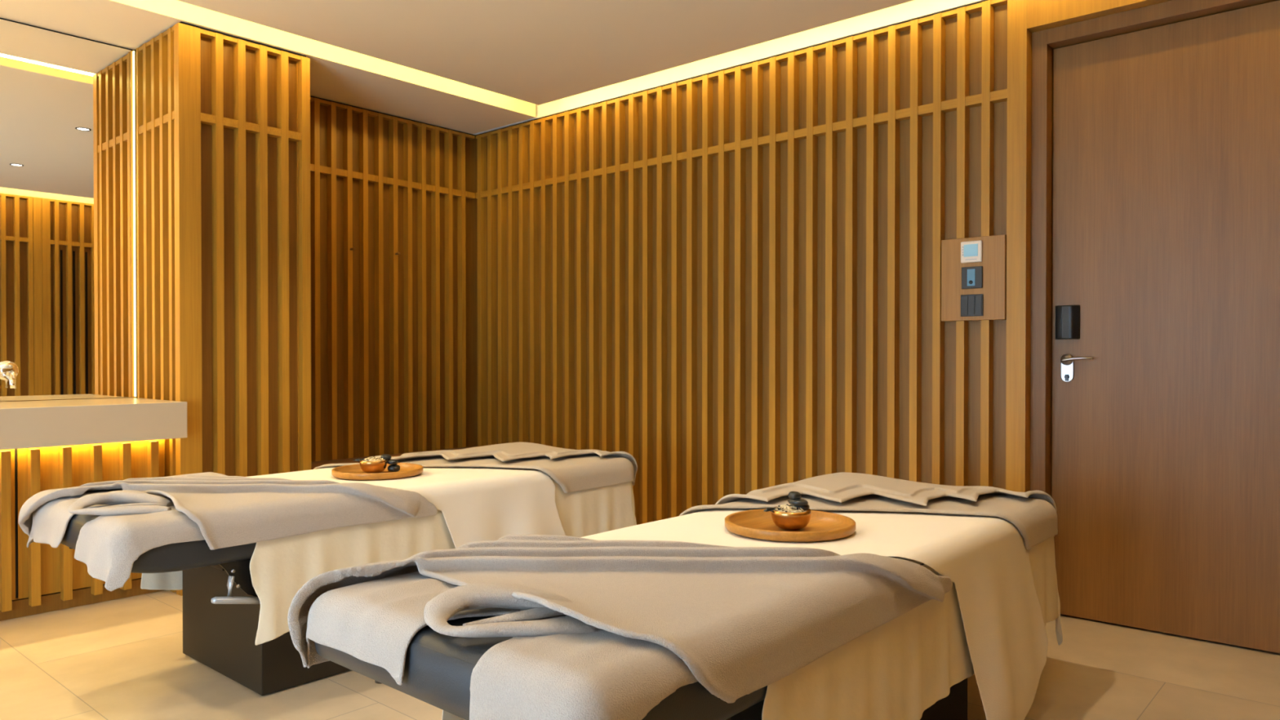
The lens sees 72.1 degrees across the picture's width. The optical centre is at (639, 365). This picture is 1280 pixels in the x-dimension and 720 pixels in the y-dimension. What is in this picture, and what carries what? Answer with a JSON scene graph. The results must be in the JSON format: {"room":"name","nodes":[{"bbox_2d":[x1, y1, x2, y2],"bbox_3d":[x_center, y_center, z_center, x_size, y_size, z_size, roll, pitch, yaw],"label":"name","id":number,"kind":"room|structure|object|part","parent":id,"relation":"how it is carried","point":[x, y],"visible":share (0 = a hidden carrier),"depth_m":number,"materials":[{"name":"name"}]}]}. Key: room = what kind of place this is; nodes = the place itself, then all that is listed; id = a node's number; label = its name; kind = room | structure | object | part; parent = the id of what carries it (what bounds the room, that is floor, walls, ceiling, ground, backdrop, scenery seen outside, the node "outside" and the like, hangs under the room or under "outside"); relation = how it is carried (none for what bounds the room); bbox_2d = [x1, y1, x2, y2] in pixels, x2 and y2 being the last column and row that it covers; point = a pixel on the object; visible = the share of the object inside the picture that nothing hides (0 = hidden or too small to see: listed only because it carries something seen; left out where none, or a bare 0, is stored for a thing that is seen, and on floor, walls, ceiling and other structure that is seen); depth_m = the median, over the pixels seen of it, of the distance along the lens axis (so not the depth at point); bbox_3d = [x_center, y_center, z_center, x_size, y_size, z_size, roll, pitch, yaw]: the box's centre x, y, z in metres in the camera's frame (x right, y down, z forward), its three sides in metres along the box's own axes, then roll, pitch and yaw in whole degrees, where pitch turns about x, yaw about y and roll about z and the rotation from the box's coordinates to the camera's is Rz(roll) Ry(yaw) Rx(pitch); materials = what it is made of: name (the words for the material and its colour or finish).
{"room":"spa massage room","nodes":[
{"label":"spa massage room","id":0,"kind":"room"},
{"bbox_2d":[0,17,476,462],"bbox_3d":[-2.908,-0.354,3.911,0.188,2.760,5.460,0,1,41],"label":"wall","id":1,"kind":"structure","parent":0,"point":[393,337],"depth_m":5.43,"materials":[{"name":"brown wood"}]},
{"bbox_2d":[0,18,136,400],"bbox_3d":[-3.542,-0.674,3.024,0.069,1.676,3.294,0,1,41],"label":"mirror","id":2,"kind":"object","parent":1,"relation":"attached to","point":[65,283],"depth_m":4.05,"materials":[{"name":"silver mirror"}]},
{"bbox_2d":[0,360,18,388],"bbox_3d":[-2.727,0.041,3.823,0.180,0.121,0.086,0,1,41],"label":"tap","id":3,"kind":"object","parent":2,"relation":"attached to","point":[9,371],"visible":1,"depth_m":3.85,"materials":[{"name":"silver metal"}]},
{"bbox_3d":[-2.738,0.065,3.808,0.177,0.065,0.018,0,1,41],"label":"spout","id":4,"kind":"part","parent":3,"relation":"part of","materials":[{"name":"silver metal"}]},
{"bbox_3d":[-2.749,0.060,3.861,0.042,0.082,0.014,0,1,41],"label":"lever","id":5,"kind":"part","parent":3,"relation":"part of","materials":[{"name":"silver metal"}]},
{"bbox_3d":[-2.446,-0.681,4.247,0.031,1.669,0.010,0,1,41],"label":"light strip","id":6,"kind":"part","parent":2,"relation":"part of","materials":[{"name":"white plastic"}]},
{"bbox_2d":[132,50,136,396],"bbox_3d":[-2.439,-0.681,4.244,0.016,1.663,0.004,0,1,41],"label":"diffuser","id":7,"kind":"object","parent":2,"relation":"attached to","point":[134,308],"depth_m":4.24,"materials":[{"name":"white plastic"}]},
{"bbox_2d":[0,0,913,133],"bbox_3d":[-0.951,-1.648,2.353,5.350,0.265,5.910,0,1,41],"label":"ceiling","id":8,"kind":"structure","parent":0,"point":[467,66],"depth_m":4.07,"materials":[{"name":"paint"}]},
{"bbox_2d":[0,590,1279,719],"bbox_3d":[-0.951,1.079,2.377,5.350,0.080,5.910,0,1,41],"label":"floor","id":9,"kind":"structure","parent":0,"point":[121,659],"depth_m":2.89,"materials":[{"name":"stone"}]},
{"bbox_2d":[0,439,165,621],"bbox_3d":[-3.388,0.686,2.900,0.470,0.695,3.290,0,1,41],"label":"wall panel","id":10,"kind":"object","parent":9,"relation":"on","point":[38,578],"visible":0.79,"depth_m":3.67,"materials":[{"name":"brown wood"}]},
{"bbox_3d":[-2.725,0.645,3.369,0.004,0.618,0.558,0,1,41],"label":"door","id":11,"kind":"part","parent":10,"relation":"part of","materials":[{"name":"brown wood"}]},
{"bbox_2d":[0,397,186,449],"bbox_3d":[-3.303,0.247,2.822,0.625,0.158,3.293,0,1,41],"label":"countertop","id":12,"kind":"structure","parent":10,"relation":"on","point":[44,423],"depth_m":3.60,"materials":[{"name":"white stone"}]},
{"bbox_2d":[133,21,311,595],"bbox_3d":[-2.121,-0.256,4.385,0.750,2.555,0.619,0,1,41],"label":"wall pier","id":13,"kind":"object","parent":9,"relation":"on","point":[223,120],"visible":0.77,"depth_m":4.12,"materials":[{"name":"brown wood"}]},
{"bbox_2d":[60,475,550,695],"bbox_3d":[-0.998,0.730,3.391,0.760,0.599,2.080,0,1,41],"label":"table","id":14,"kind":"object","parent":9,"relation":"on","point":[221,604],"visible":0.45,"depth_m":2.81,"materials":[{"name":"black wood"}]},
{"bbox_2d":[26,488,204,591],"bbox_3d":[-1.511,0.507,2.802,0.794,0.188,0.580,0,1,41],"label":"towel","id":15,"kind":"object","parent":14,"relation":"on","point":[109,546],"visible":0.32,"depth_m":2.45,"materials":[{"name":"white fabric"}]},
{"bbox_2d":[67,489,173,515],"bbox_3d":[-1.526,0.404,2.600,0.274,0.051,0.228,0,1,-20],"label":"towel","id":16,"kind":"object","parent":15,"relation":"on","point":[128,501],"visible":0.95,"depth_m":2.58,"materials":[{"name":"grey fabric"}]},
{"bbox_2d":[17,471,437,550],"bbox_3d":[-1.365,0.484,2.967,0.845,0.210,1.059,0,1,41],"label":"blanket","id":17,"kind":"object","parent":15,"relation":"on","point":[228,511],"visible":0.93,"depth_m":2.81,"materials":[{"name":"beige fabric"}]},
{"bbox_3d":[-0.998,0.503,3.389,0.760,0.144,2.080,0,1,41],"label":"mattress","id":18,"kind":"part","parent":14,"relation":"part of","materials":[{"name":"grey leather"}]},
{"bbox_3d":[-0.965,0.589,3.428,0.640,0.032,1.580,0,1,41],"label":"frame","id":19,"kind":"part","parent":14,"relation":"part of","materials":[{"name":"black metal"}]},
{"bbox_3d":[-1.181,0.679,2.637,0.030,0.112,0.199,0,1,41],"label":"adjusting handle","id":20,"kind":"part","parent":14,"relation":"part of","materials":[{"name":"grey metal"}]},
{"bbox_2d":[140,467,636,644],"bbox_3d":[-0.877,0.658,3.527,0.791,0.466,1.801,0,1,41],"label":"sheet","id":21,"kind":"object","parent":14,"relation":"on","point":[279,567],"visible":0.23,"depth_m":2.92,"materials":[{"name":"beige fabric"}]},
{"bbox_2d":[247,466,565,548],"bbox_3d":[-0.990,0.750,3.366,1.265,0.661,0.769,0,1,15],"label":"sheet","id":22,"kind":"object","parent":14,"relation":"on","point":[476,504],"visible":0.26,"depth_m":3.33,"materials":[{"name":"white fabric"}]},
{"bbox_2d":[331,462,422,479],"bbox_3d":[-1.004,0.405,3.374,0.336,0.025,0.336,0,1,41],"label":"serving tray","id":23,"kind":"object","parent":22,"relation":"on","point":[352,472],"visible":0.83,"depth_m":3.28,"materials":[{"name":"brown wood"}]},
{"bbox_2d":[359,458,386,473],"bbox_3d":[-1.017,0.385,3.359,0.102,0.050,0.102,0,1,41],"label":"brass bowl","id":24,"kind":"object","parent":23,"relation":"on","point":[369,467],"visible":0.88,"depth_m":3.32,"materials":[{"name":"gold metal"}]},
{"bbox_2d":[362,456,385,461],"bbox_3d":[-1.017,0.364,3.358,0.092,0.032,0.092,0,1,41],"label":"salt","id":25,"kind":"object","parent":24,"relation":"in","point":[373,458],"visible":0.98,"depth_m":3.34,"materials":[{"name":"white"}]},
{"bbox_2d":[387,464,399,471],"bbox_3d":[-0.947,0.396,3.388,0.044,0.027,0.052,0,1,33],"label":"stone","id":26,"kind":"object","parent":23,"relation":"on","point":[395,468],"visible":0.96,"depth_m":3.37,"materials":[{"name":"black stone"}]},
{"bbox_2d":[386,458,398,465],"bbox_3d":[-0.953,0.372,3.388,0.042,0.021,0.054,0,1,-2],"label":"stone","id":27,"kind":"object","parent":26,"relation":"on","point":[391,461],"visible":1,"depth_m":3.37,"materials":[{"name":"black stone"}]},
{"bbox_2d":[380,453,391,459],"bbox_3d":[-0.976,0.352,3.381,0.043,0.021,0.037,0,1,-36],"label":"stone","id":28,"kind":"object","parent":27,"relation":"on","point":[385,456],"visible":1,"depth_m":3.37,"materials":[{"name":"black stone"}]},
{"bbox_2d":[313,441,637,493],"bbox_3d":[-0.682,0.488,3.761,0.834,0.211,1.192,0,1,41],"label":"towel","id":29,"kind":"object","parent":14,"relation":"on","point":[574,470],"visible":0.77,"depth_m":3.80,"materials":[{"name":"grey fabric"}]},
{"bbox_2d":[311,446,475,469],"bbox_3d":[-1.372,0.781,5.143,0.589,0.466,1.493,0,1,41],"label":"towel","id":30,"kind":"object","parent":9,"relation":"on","point":[315,464],"visible":0.08,"depth_m":5.06,"materials":[{"name":"grey fabric"}]},
{"bbox_2d":[314,563,967,719],"bbox_3d":[0.333,0.740,2.240,0.760,0.599,2.100,0,1,41],"label":"table","id":31,"kind":"object","parent":9,"relation":"on","point":[438,668],"visible":0.24,"depth_m":1.44,"materials":[{"name":"grey leather"}]},
{"bbox_2d":[306,571,697,719],"bbox_3d":[-0.186,0.512,1.645,0.805,0.179,0.581,0,1,41],"label":"towel","id":32,"kind":"object","parent":31,"relation":"on","point":[602,674],"visible":0.48,"depth_m":1.34,"materials":[{"name":"white fabric"}]},
{"bbox_2d":[423,582,597,637],"bbox_3d":[-0.224,0.415,1.500,0.282,0.059,0.215,0,1,-12],"label":"towel","id":33,"kind":"object","parent":32,"relation":"on","point":[437,611],"visible":0.81,"depth_m":1.48,"materials":[{"name":"beige fabric"}]},
{"bbox_2d":[287,533,952,702],"bbox_3d":[0.032,0.491,1.889,0.863,0.218,1.252,0,1,41],"label":"blanket","id":34,"kind":"object","parent":32,"relation":"on","point":[742,620],"visible":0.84,"depth_m":1.72,"materials":[{"name":"beige fabric"}]},
{"bbox_3d":[0.333,0.513,2.238,0.760,0.144,2.100,0,1,41],"label":"mattress","id":35,"kind":"part","parent":31,"relation":"part of","materials":[{"name":"grey leather"}]},
{"bbox_2d":[441,535,1062,719],"bbox_3d":[0.453,0.664,2.373,0.792,0.458,1.818,0,1,41],"label":"sheet","id":36,"kind":"object","parent":31,"relation":"on","point":[899,668],"visible":0.15,"depth_m":1.91,"materials":[{"name":"beige fabric"}]},
{"bbox_2d":[580,508,1048,719],"bbox_3d":[0.456,0.757,2.355,0.860,0.659,1.289,0,1,41],"label":"sheet","id":37,"kind":"object","parent":31,"relation":"on","point":[986,558],"visible":0.48,"depth_m":2.29,"materials":[{"name":"beige fabric"}]},
{"bbox_2d":[724,508,855,542],"bbox_3d":[0.390,0.414,2.294,0.336,0.025,0.336,0,1,41],"label":"serving tray","id":38,"kind":"object","parent":37,"relation":"on","point":[822,526],"visible":0.81,"depth_m":2.27,"materials":[{"name":"brown wood"}]},
{"bbox_2d":[771,506,811,530],"bbox_3d":[0.388,0.395,2.262,0.102,0.050,0.102,0,1,41],"label":"brass bowl","id":39,"kind":"object","parent":38,"relation":"on","point":[783,520],"visible":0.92,"depth_m":2.22,"materials":[{"name":"gold metal"}]},
{"bbox_2d":[763,506,780,511],"bbox_3d":[0.342,0.369,2.259,0.047,0.012,0.034,0,1,-18],"label":"dried flower","id":40,"kind":"object","parent":39,"relation":"on","point":[771,508],"visible":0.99,"depth_m":2.25,"materials":[{"name":"plant"}]},
{"bbox_2d":[775,504,807,512],"bbox_3d":[0.388,0.374,2.262,0.092,0.032,0.092,0,1,41],"label":"salt","id":41,"kind":"object","parent":39,"relation":"in","point":[788,508],"visible":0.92,"depth_m":2.24,"materials":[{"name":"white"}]},
{"bbox_2d":[794,504,809,511],"bbox_3d":[0.416,0.364,2.265,0.040,0.020,0.048,0,1,21],"label":"stone","id":42,"kind":"object","parent":41,"relation":"on","point":[807,507],"visible":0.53,"depth_m":2.25,"materials":[{"name":"black stone"}]},
{"bbox_2d":[787,498,808,506],"bbox_3d":[0.406,0.351,2.263,0.050,0.019,0.064,0,1,-2],"label":"stone","id":43,"kind":"object","parent":42,"relation":"on","point":[800,502],"visible":0.9,"depth_m":2.24,"materials":[{"name":"black stone"}]},
{"bbox_2d":[788,491,800,499],"bbox_3d":[0.398,0.335,2.261,0.036,0.022,0.034,0,1,-29],"label":"stone","id":44,"kind":"object","parent":43,"relation":"on","point":[792,495],"visible":1,"depth_m":2.25,"materials":[{"name":"black stone"}]},
{"bbox_2d":[679,472,1057,549],"bbox_3d":[0.714,0.497,2.685,0.832,0.212,1.010,0,1,41],"label":"towel","id":45,"kind":"object","parent":31,"relation":"on","point":[1033,513],"visible":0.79,"depth_m":2.71,"materials":[{"name":"beige fabric"}]},
{"bbox_2d":[472,0,1171,524],"bbox_3d":[0.812,-0.358,4.342,5.100,2.760,0.190,0,1,41],"label":"wall","id":46,"kind":"structure","parent":0,"point":[722,273],"depth_m":4.36,"materials":[{"name":"brown wood"}]},
{"bbox_2d":[941,234,1006,321],"bbox_3d":[1.413,-0.364,3.715,0.267,0.348,0.057,0,1,41],"label":"board","id":47,"kind":"object","parent":46,"relation":"attached to","point":[993,262],"visible":0.79,"depth_m":3.67,"materials":[{"name":"brown wood"}]},
{"bbox_2d":[960,240,982,262],"bbox_3d":[1.389,-0.476,3.688,0.089,0.090,0.013,0,1,41],"label":"thermostat","id":48,"kind":"object","parent":47,"relation":"attached to","point":[971,251],"visible":1,"depth_m":3.68,"materials":[{"name":"beige plastic"}]},
{"bbox_2d":[960,293,982,316],"bbox_3d":[1.391,-0.252,3.690,0.093,0.091,0.010,0,1,41],"label":"light switch","id":49,"kind":"object","parent":47,"relation":"attached to","point":[971,304],"visible":1,"depth_m":3.69,"materials":[{"name":"black plastic"}]},
{"bbox_2d":[961,266,982,288],"bbox_3d":[1.391,-0.368,3.687,0.087,0.091,0.012,0,1,41],"label":"switch","id":50,"kind":"object","parent":47,"relation":"attached to","point":[971,277],"visible":1,"depth_m":3.68,"materials":[{"name":"black plastic"}]},
{"bbox_2d":[1030,0,1278,496],"bbox_3d":[2.068,-0.163,3.298,1.110,2.388,0.150,0,1,41],"label":"trim","id":51,"kind":"structure","parent":46,"relation":"attached to","point":[1043,42],"depth_m":3.58,"materials":[{"name":"brown wood"}]},
{"bbox_2d":[1051,0,1279,653],"bbox_3d":[2.068,-0.136,3.287,0.998,2.315,0.098,0,1,41],"label":"door","id":52,"kind":"structure","parent":46,"relation":"in","point":[1166,445],"depth_m":3.34,"materials":[{"name":"brown wood"}]},
{"bbox_3d":[1.737,0.013,3.577,0.048,0.108,0.009,0,1,41],"label":"handle","id":53,"kind":"part","parent":52,"relation":"part of","materials":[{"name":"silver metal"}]},
{"bbox_3d":[1.751,-0.023,3.530,0.128,0.045,0.044,0,1,41],"label":"lever","id":54,"kind":"part","parent":52,"relation":"part of","materials":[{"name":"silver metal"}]}
]}

